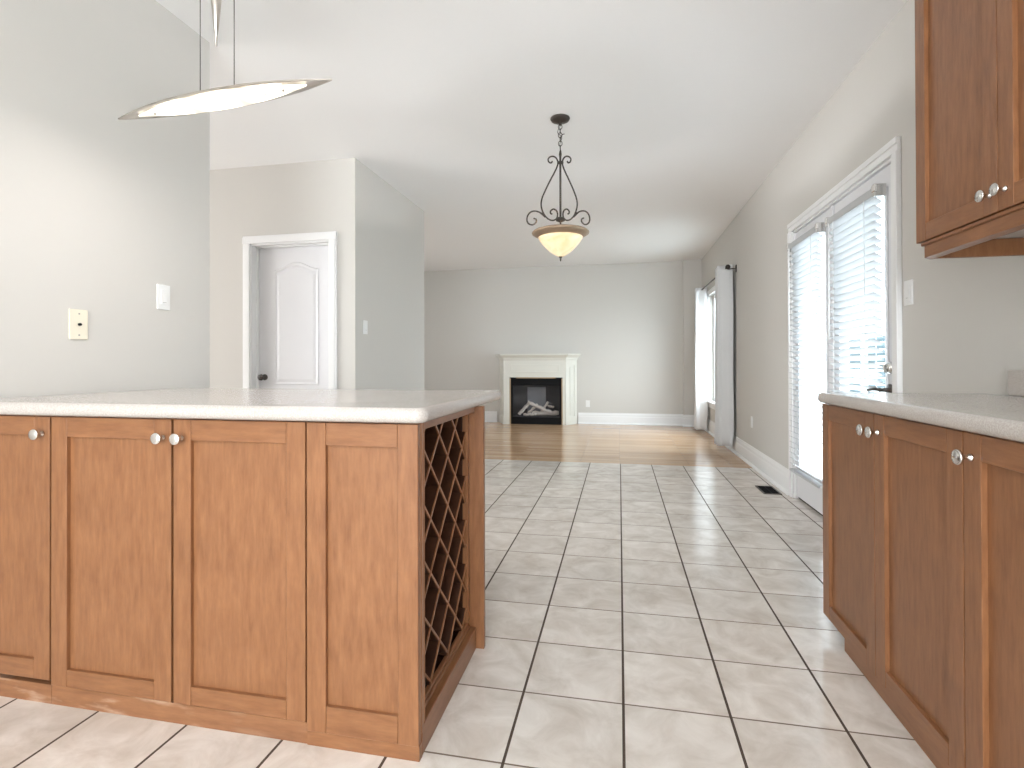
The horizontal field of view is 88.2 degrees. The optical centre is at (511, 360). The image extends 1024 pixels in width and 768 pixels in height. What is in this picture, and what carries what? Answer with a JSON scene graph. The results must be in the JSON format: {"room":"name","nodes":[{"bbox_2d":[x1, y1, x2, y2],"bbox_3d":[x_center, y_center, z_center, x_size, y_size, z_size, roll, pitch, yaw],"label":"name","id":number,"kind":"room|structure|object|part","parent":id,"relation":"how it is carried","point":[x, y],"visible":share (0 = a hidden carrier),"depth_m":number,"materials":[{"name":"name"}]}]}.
{"room":"kitchen","nodes":[
{"label":"kitchen","id":0,"kind":"room"},
{"bbox_2d":[0,0,209,397],"bbox_3d":[-2.541,-0.319,-1.688,0.134,2.715,9.078,0,0,11],"label":"wall","id":1,"kind":"structure","parent":0,"point":[99,210],"depth_m":2.17,"materials":[{"name":"grey paint"}]},
{"bbox_2d":[69,309,87,339],"bbox_3d":[-1.700,-0.141,2.075,0.015,0.118,0.072,0,0,11],"label":"cable jack plate","id":2,"kind":"object","parent":1,"relation":"attached to","point":[78,319],"visible":1,"depth_m":2.07,"materials":[{"name":"beige plastic"}]},
{"bbox_2d":[157,284,169,309],"bbox_3d":[-1.624,-0.294,2.464,0.011,0.115,0.070,0,0,11],"label":"light switch","id":3,"kind":"object","parent":1,"relation":"attached to","point":[163,291],"visible":1,"depth_m":2.46,"materials":[{"name":"white plastic"}]},
{"bbox_2d":[210,158,423,389],"bbox_3d":[-4.010,-0.276,5.637,5.900,2.715,1.550,0,0,11],"label":"wall","id":4,"kind":"structure","parent":0,"point":[380,231],"depth_m":4.52,"materials":[{"name":"grey paint"}]},
{"bbox_2d":[242,231,336,388],"bbox_3d":[-1.844,0.008,4.454,0.869,2.121,0.144,0,0,11],"label":"door frame","id":5,"kind":"structure","parent":4,"relation":"attached to","point":[251,244],"depth_m":4.46,"materials":[{"name":"white wood"}]},
{"bbox_2d":[258,245,327,388],"bbox_3d":[-1.841,0.045,4.467,0.705,2.031,0.108,0,0,11],"label":"door","id":6,"kind":"structure","parent":4,"relation":"in","point":[293,281],"depth_m":4.49,"materials":[{"name":"white wood"}]},
{"bbox_3d":[-2.130,0.145,4.507,0.054,0.054,0.073,0,0,11],"label":"knob","id":7,"kind":"part","parent":6,"relation":"part of","materials":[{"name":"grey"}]},
{"bbox_3d":[-1.831,-0.313,4.482,0.420,1.044,0.006,0,0,11],"label":"panel","id":8,"kind":"part","parent":6,"relation":"part of","materials":[{"name":"white wood"}]},
{"bbox_2d":[363,320,367,333],"bbox_3d":[-1.234,-0.279,4.454,0.011,0.115,0.070,0,0,11],"label":"light switch","id":9,"kind":"object","parent":4,"relation":"attached to","point":[365,323],"visible":1,"depth_m":4.44,"materials":[{"name":"white plastic"}]},
{"bbox_2d":[0,422,935,767],"bbox_3d":[-3.014,1.089,1.934,9.715,0.060,16.000,0,0,11],"label":"floor","id":10,"kind":"structure","parent":0,"point":[637,615],"depth_m":1.93,"materials":[{"name":"tile"}]},
{"bbox_2d":[0,415,54,703],"bbox_3d":[-1.545,0.614,1.909,0.375,0.882,0.587,0,0,11],"label":"base cabinet","id":11,"kind":"object","parent":10,"relation":"on","point":[25,440],"visible":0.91,"depth_m":1.65,"materials":[{"name":"brown wood"}]},
{"bbox_3d":[-1.445,0.225,1.607,0.033,0.033,0.031,0,0,11],"label":"knob","id":12,"kind":"part","parent":11,"relation":"part of","materials":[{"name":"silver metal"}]},
{"bbox_2d":[51,416,310,743],"bbox_3d":[-0.934,0.611,1.785,0.868,0.882,0.587,0,0,11],"label":"base cabinet","id":13,"kind":"object","parent":10,"relation":"on","point":[179,546],"visible":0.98,"depth_m":1.52,"materials":[{"name":"brown wood"}]},
{"bbox_3d":[-1.196,0.581,1.581,0.430,0.818,0.020,0,0,11],"label":"door","id":14,"kind":"part","parent":13,"relation":"part of","materials":[{"name":"brown wood"}]},
{"bbox_3d":[-1.017,0.224,1.520,0.033,0.033,0.031,0,0,11],"label":"knob","id":15,"kind":"part","parent":13,"relation":"part of","materials":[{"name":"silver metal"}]},
{"bbox_3d":[-0.955,0.224,1.508,0.033,0.033,0.031,0,0,11],"label":"knob","id":16,"kind":"part","parent":13,"relation":"part of","materials":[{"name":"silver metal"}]},
{"bbox_3d":[-0.770,0.579,1.494,0.422,0.818,0.020,0,0,11],"label":"door","id":17,"kind":"part","parent":13,"relation":"part of","materials":[{"name":"brown wood"}]},
{"bbox_2d":[0,388,500,422],"bbox_3d":[-0.914,0.148,1.956,1.598,0.040,0.928,0,0,11],"label":"countertop","id":18,"kind":"structure","parent":13,"relation":"on","point":[322,405],"depth_m":1.58,"materials":[{"name":"stone"}]},
{"bbox_2d":[307,406,484,761],"bbox_3d":[-0.330,0.609,1.693,0.352,0.882,0.584,0,0,11],"label":"wine rack cabinet","id":19,"kind":"object","parent":10,"relation":"on","point":[396,511],"visible":0.93,"depth_m":1.43,"materials":[{"name":"brown wood"}]},
{"bbox_3d":[-0.401,0.589,1.419,0.322,0.840,0.020,0,0,11],"label":"panel","id":20,"kind":"part","parent":19,"relation":"part of","materials":[{"name":"brown wood"}]},
{"bbox_3d":[-0.213,0.961,1.671,0.022,0.020,0.500,0,0,11],"label":"rail","id":21,"kind":"part","parent":19,"relation":"part of","materials":[{"name":"brown wood"}]},
{"bbox_3d":[-0.206,0.177,1.670,0.041,0.020,0.507,0,0,11],"label":"rail","id":22,"kind":"part","parent":19,"relation":"part of","materials":[{"name":"brown wood"}]},
{"bbox_3d":[-0.154,0.609,1.933,0.104,0.882,0.044,0,0,11],"label":"panel","id":23,"kind":"part","parent":19,"relation":"part of","materials":[{"name":"brown wood"}]},
{"bbox_2d":[496,354,580,424],"bbox_3d":[0.414,0.488,9.027,1.487,1.195,0.334,0,0,11],"label":"fireplace","id":24,"kind":"object","parent":10,"relation":"on","point":[535,396],"visible":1,"depth_m":8.99,"materials":[{"name":"white wood"}]},
{"bbox_3d":[0.387,0.138,8.926,0.825,0.125,0.010,0,0,11],"label":"frieze moulding","id":25,"kind":"part","parent":24,"relation":"part of","materials":[{"name":"white wood"}]},
{"bbox_3d":[0.404,0.686,8.937,0.910,0.799,0.032,0,0,11],"label":"opening trim","id":26,"kind":"part","parent":24,"relation":"part of","materials":[{"name":"gold metal"}]},
{"bbox_3d":[0.427,0.701,9.176,0.320,0.470,0.013,0,0,11],"label":"flue panel","id":27,"kind":"part","parent":24,"relation":"part of","materials":[{"name":"grey metal"}]},
{"bbox_3d":[0.410,0.691,8.965,0.908,0.787,0.020,0,0,11],"label":"firebox frame","id":28,"kind":"part","parent":24,"relation":"part of","materials":[{"name":"black metal"}]},
{"bbox_2d":[496,354,580,360],"bbox_3d":[0.412,-0.054,9.030,1.487,0.110,0.334,0,0,11],"label":"mantel shelf","id":29,"kind":"object","parent":24,"relation":"attached to","point":[502,357],"depth_m":8.91,"materials":[{"name":"white wood"}]},
{"bbox_2d":[755,485,781,494],"bbox_3d":[2.083,1.053,4.297,0.135,0.005,0.280,0,0,11],"label":"floor vent","id":30,"kind":"object","parent":10,"relation":"in","point":[764,489],"visible":1,"depth_m":4.28,"materials":[{"name":"brown metal"}]},
{"bbox_2d":[758,486,779,493],"bbox_3d":[2.083,1.054,4.297,0.111,0.004,0.252,0,0,11],"label":"grille","id":31,"kind":"object","parent":30,"relation":"attached to","point":[764,489],"depth_m":4.28,"materials":[{"name":"black metal"}]},
{"bbox_2d":[799,498,822,515],"bbox_3d":[2.105,1.042,3.287,0.140,0.018,1.490,0,0,11],"label":"threshold","id":32,"kind":"object","parent":10,"relation":"on","point":[799,498],"visible":0.16,"depth_m":3.76,"materials":[{"name":"grey"}]},
{"bbox_2d":[822,403,966,767],"bbox_3d":[1.368,0.603,1.578,0.576,0.882,0.857,0,0,11],"label":"base cabinet","id":33,"kind":"object","parent":10,"relation":"on","point":[894,583],"visible":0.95,"depth_m":1.49,"materials":[{"name":"brown wood"}]},
{"bbox_3d":[1.171,0.571,1.838,0.020,0.810,0.424,0,0,11],"label":"door","id":34,"kind":"part","parent":33,"relation":"part of","materials":[{"name":"brown wood"}]},
{"bbox_3d":[1.108,0.219,1.665,0.034,0.036,0.036,0,0,11],"label":"knob","id":35,"kind":"part","parent":33,"relation":"part of","materials":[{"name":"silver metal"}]},
{"bbox_3d":[1.096,0.219,1.608,0.034,0.036,0.036,0,0,11],"label":"knob","id":36,"kind":"part","parent":33,"relation":"part of","materials":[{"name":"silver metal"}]},
{"bbox_3d":[1.086,0.569,1.418,0.020,0.810,0.427,0,0,11],"label":"door","id":37,"kind":"part","parent":33,"relation":"part of","materials":[{"name":"brown wood"}]},
{"bbox_2d":[951,432,1023,767],"bbox_3d":[1.197,0.599,0.734,0.576,0.882,0.861,0,0,11],"label":"base cabinet","id":38,"kind":"object","parent":10,"relation":"on","point":[993,466],"visible":0.98,"depth_m":1.13,"materials":[{"name":"brown wood"}]},
{"bbox_3d":[1.010,0.217,1.184,0.034,0.036,0.036,0,0,11],"label":"knob","id":39,"kind":"part","parent":38,"relation":"part of","materials":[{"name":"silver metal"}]},
{"bbox_3d":[1.025,0.595,-0.110,0.576,0.882,0.858,0,0,11],"label":"base cabinet","id":40,"kind":"object","parent":10,"relation":"on","visible":0},
{"bbox_2d":[818,392,1023,442],"bbox_3d":[1.190,0.135,0.694,0.572,0.040,2.635,0,0,11],"label":"countertop","id":41,"kind":"structure","parent":40,"relation":"on","point":[994,415],"depth_m":1.39,"materials":[{"name":"stone"}]},
{"bbox_2d":[156,0,906,270],"bbox_3d":[-3.022,-1.706,1.948,9.715,0.100,16.000,0,0,11],"label":"ceiling","id":42,"kind":"structure","parent":0,"point":[679,111],"depth_m":3.40,"materials":[{"name":"white paint"}]},
{"bbox_2d":[118,0,331,119],"bbox_3d":[-1.049,-1.283,1.893,0.904,0.756,0.133,0,0,11],"label":"pendant lamp","id":43,"kind":"object","parent":42,"relation":"hanging from","point":[245,94],"visible":1,"depth_m":1.87,"materials":[{"name":"white glass"}]},
{"bbox_2d":[139,84,306,115],"bbox_3d":[-1.048,-0.925,1.891,0.709,0.035,0.109,0,0,11],"label":"diffuser","id":44,"kind":"object","parent":43,"relation":"attached to","point":[238,95],"depth_m":1.86,"materials":[{"name":"white glass"}]},
{"bbox_2d":[526,114,590,260],"bbox_3d":[0.331,-1.166,3.612,0.392,0.981,0.392,0,0,-34],"label":"pendant lamp","id":45,"kind":"object","parent":42,"relation":"hanging from","point":[560,239],"visible":1,"depth_m":3.56,"materials":[{"name":"brown metal"}]},
{"bbox_3d":[0.208,-1.161,3.612,0.224,0.479,0.018,0,0,2],"label":"scroll arm","id":46,"kind":"part","parent":45,"relation":"part of","materials":[{"name":"brown metal"}]},
{"bbox_3d":[0.330,-1.525,3.614,0.023,0.184,0.023,0,0,-34],"label":"chain","id":47,"kind":"part","parent":45,"relation":"part of","materials":[{"name":"brown metal"}]},
{"bbox_3d":[0.331,-1.155,3.612,0.074,0.568,0.074,0,0,11],"label":"stem","id":48,"kind":"part","parent":45,"relation":"part of","materials":[{"name":"brown metal"}]},
{"bbox_3d":[0.332,-0.773,3.610,0.302,0.135,0.302,0,0,11],"label":"lamp shade","id":49,"kind":"part","parent":45,"relation":"part of","materials":[{"name":"beige glass"}]},
{"bbox_3d":[0.438,-1.162,3.611,0.196,0.479,0.018,0,0,3],"label":"scroll arm","id":50,"kind":"part","parent":45,"relation":"part of","materials":[{"name":"brown metal"}]},
{"bbox_2d":[424,259,701,423],"bbox_3d":[0.011,-0.269,9.316,6.315,2.715,0.260,0,0,11],"label":"wall","id":51,"kind":"structure","parent":0,"point":[631,326],"depth_m":9.04,"materials":[{"name":"grey paint"}]},
{"bbox_2d":[485,411,693,426],"bbox_3d":[-0.022,0.993,9.217,6.280,0.190,0.134,0,0,11],"label":"baseboard","id":52,"kind":"structure","parent":51,"relation":"attached to","point":[490,416],"depth_m":8.86,"materials":[{"name":"white wood"}]},
{"bbox_2d":[702,0,1023,468],"bbox_3d":[1.621,-0.317,0.978,0.160,2.715,15.960,0,0,11],"label":"wall","id":53,"kind":"structure","parent":0,"point":[963,327],"depth_m":2.81,"materials":[{"name":"grey paint"}]},
{"bbox_2d":[707,286,714,409],"bbox_3d":[2.815,-0.172,7.082,0.150,1.720,1.740,0,0,11],"label":"window","id":54,"kind":"structure","parent":53,"relation":"in","point":[714,295],"depth_m":7.80,"materials":[{"name":"white"}]},
{"bbox_2d":[701,264,736,289],"bbox_3d":[2.710,-1.044,7.087,0.131,0.085,2.292,0,0,11],"label":"curtain rod","id":55,"kind":"object","parent":53,"relation":"attached to","point":[727,266],"visible":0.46,"depth_m":6.04,"materials":[{"name":"brown metal"}]},
{"bbox_2d":[694,287,707,429],"bbox_3d":[2.840,-0.023,7.973,0.187,2.118,0.273,0,0,11],"label":"curtain","id":56,"kind":"object","parent":55,"relation":"hanging from","point":[701,310],"visible":1,"depth_m":7.87,"materials":[{"name":"white fabric"}]},
{"bbox_2d":[714,265,733,446],"bbox_3d":[2.487,-0.054,6.229,0.188,2.093,0.310,0,0,11],"label":"curtain","id":57,"kind":"object","parent":55,"relation":"hanging from","point":[724,383],"visible":0.98,"depth_m":6.11,"materials":[{"name":"white fabric"}]},
{"bbox_2d":[705,419,788,494],"bbox_3d":[2.616,0.970,6.341,0.034,0.190,4.518,0,0,11],"label":"baseboard","id":58,"kind":"structure","parent":53,"relation":"attached to","point":[774,472],"depth_m":4.96,"materials":[{"name":"white wood"}]},
{"bbox_2d":[786,222,825,488],"bbox_3d":[2.063,-0.030,3.724,0.068,1.727,0.634,0,0,11],"label":"window blind","id":59,"kind":"object","parent":53,"relation":"attached to","point":[805,248],"visible":0.98,"depth_m":3.69,"materials":[{"name":"grey plastic"}]},
{"bbox_3d":[2.106,-0.009,3.914,0.056,1.665,0.003,0,0,11],"label":"ladder cord","id":60,"kind":"part","parent":59,"relation":"part of","materials":[{"name":"white fabric"}]},
{"bbox_3d":[2.070,0.824,3.719,0.048,0.018,0.584,0,0,11],"label":"rail","id":61,"kind":"part","parent":59,"relation":"part of","materials":[{"name":"grey plastic"}]},
{"bbox_3d":[2.029,-0.010,3.532,0.056,1.665,0.003,0,0,11],"label":"ladder cord","id":62,"kind":"part","parent":59,"relation":"part of","materials":[{"name":"white fabric"}]},
{"bbox_2d":[796,206,834,514],"bbox_3d":[2.112,0.029,3.667,0.058,2.003,0.745,0,0,11],"label":"door","id":63,"kind":"structure","parent":53,"relation":"in","point":[812,495],"depth_m":3.70,"materials":[{"name":"white"}]},
{"bbox_2d":[787,136,902,498],"bbox_3d":[2.080,-0.006,3.297,0.185,2.113,1.656,0,0,11],"label":"door frame","id":64,"kind":"structure","parent":53,"relation":"attached to","point":[890,153],"depth_m":2.95,"materials":[{"name":"white wood"}]},
{"bbox_2d":[825,183,885,392],"bbox_3d":[1.908,-0.029,2.960,0.068,1.717,0.654,0,0,11],"label":"window blind","id":65,"kind":"object","parent":53,"relation":"attached to","point":[854,233],"visible":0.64,"depth_m":2.91,"materials":[{"name":"grey plastic"}]},
{"bbox_3d":[1.953,-0.007,3.160,0.056,1.655,0.003,0,0,11],"label":"ladder cord","id":66,"kind":"part","parent":65,"relation":"part of","materials":[{"name":"white fabric"}]},
{"bbox_3d":[1.871,-0.009,2.758,0.056,1.655,0.003,0,0,11],"label":"ladder cord","id":67,"kind":"part","parent":65,"relation":"part of","materials":[{"name":"white fabric"}]},
{"bbox_2d":[834,164,891,392],"bbox_3d":[1.945,0.026,2.953,0.102,2.003,0.755,0,0,11],"label":"door","id":68,"kind":"structure","parent":53,"relation":"in","point":[884,176],"depth_m":2.65,"materials":[{"name":"white wood"}]},
{"bbox_3d":[1.868,0.148,2.687,0.057,0.060,0.161,0,0,11],"label":"lever handle","id":69,"kind":"part","parent":68,"relation":"part of","materials":[{"name":"grey metal"}]},
{"bbox_2d":[904,279,912,305],"bbox_3d":[1.830,-0.313,2.441,0.011,0.115,0.070,0,0,11],"label":"light switch","id":70,"kind":"object","parent":53,"relation":"attached to","point":[908,285],"visible":1,"depth_m":2.43,"materials":[{"name":"white plastic"}]},
{"bbox_2d":[915,0,1023,243],"bbox_3d":[1.431,-0.851,1.367,0.360,0.913,0.802,0,0,11],"label":"upper cabinet","id":71,"kind":"object","parent":53,"relation":"attached to","point":[969,54],"visible":0.99,"depth_m":1.54,"materials":[{"name":"brown wood"}]},
{"bbox_3d":[1.278,-0.445,1.431,0.031,0.033,0.033,0,0,11],"label":"knob","id":72,"kind":"part","parent":71,"relation":"part of","materials":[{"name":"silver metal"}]},
{"bbox_3d":[1.267,-0.446,1.375,0.031,0.033,0.033,0,0,11],"label":"knob","id":73,"kind":"part","parent":71,"relation":"part of","materials":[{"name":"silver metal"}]},
{"bbox_3d":[1.256,-0.851,1.202,0.020,0.909,0.403,0,0,11],"label":"door","id":74,"kind":"part","parent":71,"relation":"part of","materials":[{"name":"brown wood"}]},
{"bbox_2d":[1008,370,1023,396],"bbox_3d":[1.446,0.070,0.572,0.020,0.086,2.497,0,0,11],"label":"backsplash","id":75,"kind":"structure","parent":53,"relation":"attached to","point":[1015,377],"depth_m":1.76,"materials":[{"name":"stone"}]},
{"bbox_3d":[1.270,-0.854,0.572,0.359,0.913,0.818,0,0,11],"label":"upper cabinet","id":76,"kind":"object","parent":53,"relation":"attached to","visible":0},
{"bbox_2d":[921,203,1023,258],"bbox_3d":[1.367,-0.367,0.951,0.324,0.056,1.604,0,0,11],"label":"rail","id":77,"kind":"object","parent":76,"relation":"attached to","point":[976,239],"visible":1,"depth_m":1.61,"materials":[{"name":"brown wood"}]},
{"bbox_3d":[1.537,-0.364,1.716,0.294,0.056,0.017,0,0,11],"label":"rail","id":78,"kind":"part","parent":77,"relation":"part of","materials":[{"name":"brown wood"}]},
{"label":"outside","id":79,"kind":"structure","parent":0,"visible":0},
{"bbox_2d":[818,379,884,474],"bbox_3d":[18.815,1.304,13.520,28.515,0.200,46.000,0,0,11],"label":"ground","id":80,"kind":"structure","parent":79,"point":[822,385],"depth_m":11.68,"materials":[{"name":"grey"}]},
{"bbox_2d":[849,331,884,392],"bbox_3d":[7.075,0.270,9.889,0.130,1.900,4.200,0,0,11],"label":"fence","id":81,"kind":"object","parent":80,"relation":"on","point":[880,339],"visible":0.02,"depth_m":10.73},
{"bbox_3d":[7.262,0.275,10.881,0.100,1.900,0.100,0,0,11],"label":"post","id":82,"kind":"part","parent":81,"relation":"part of","materials":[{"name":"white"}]}
]}

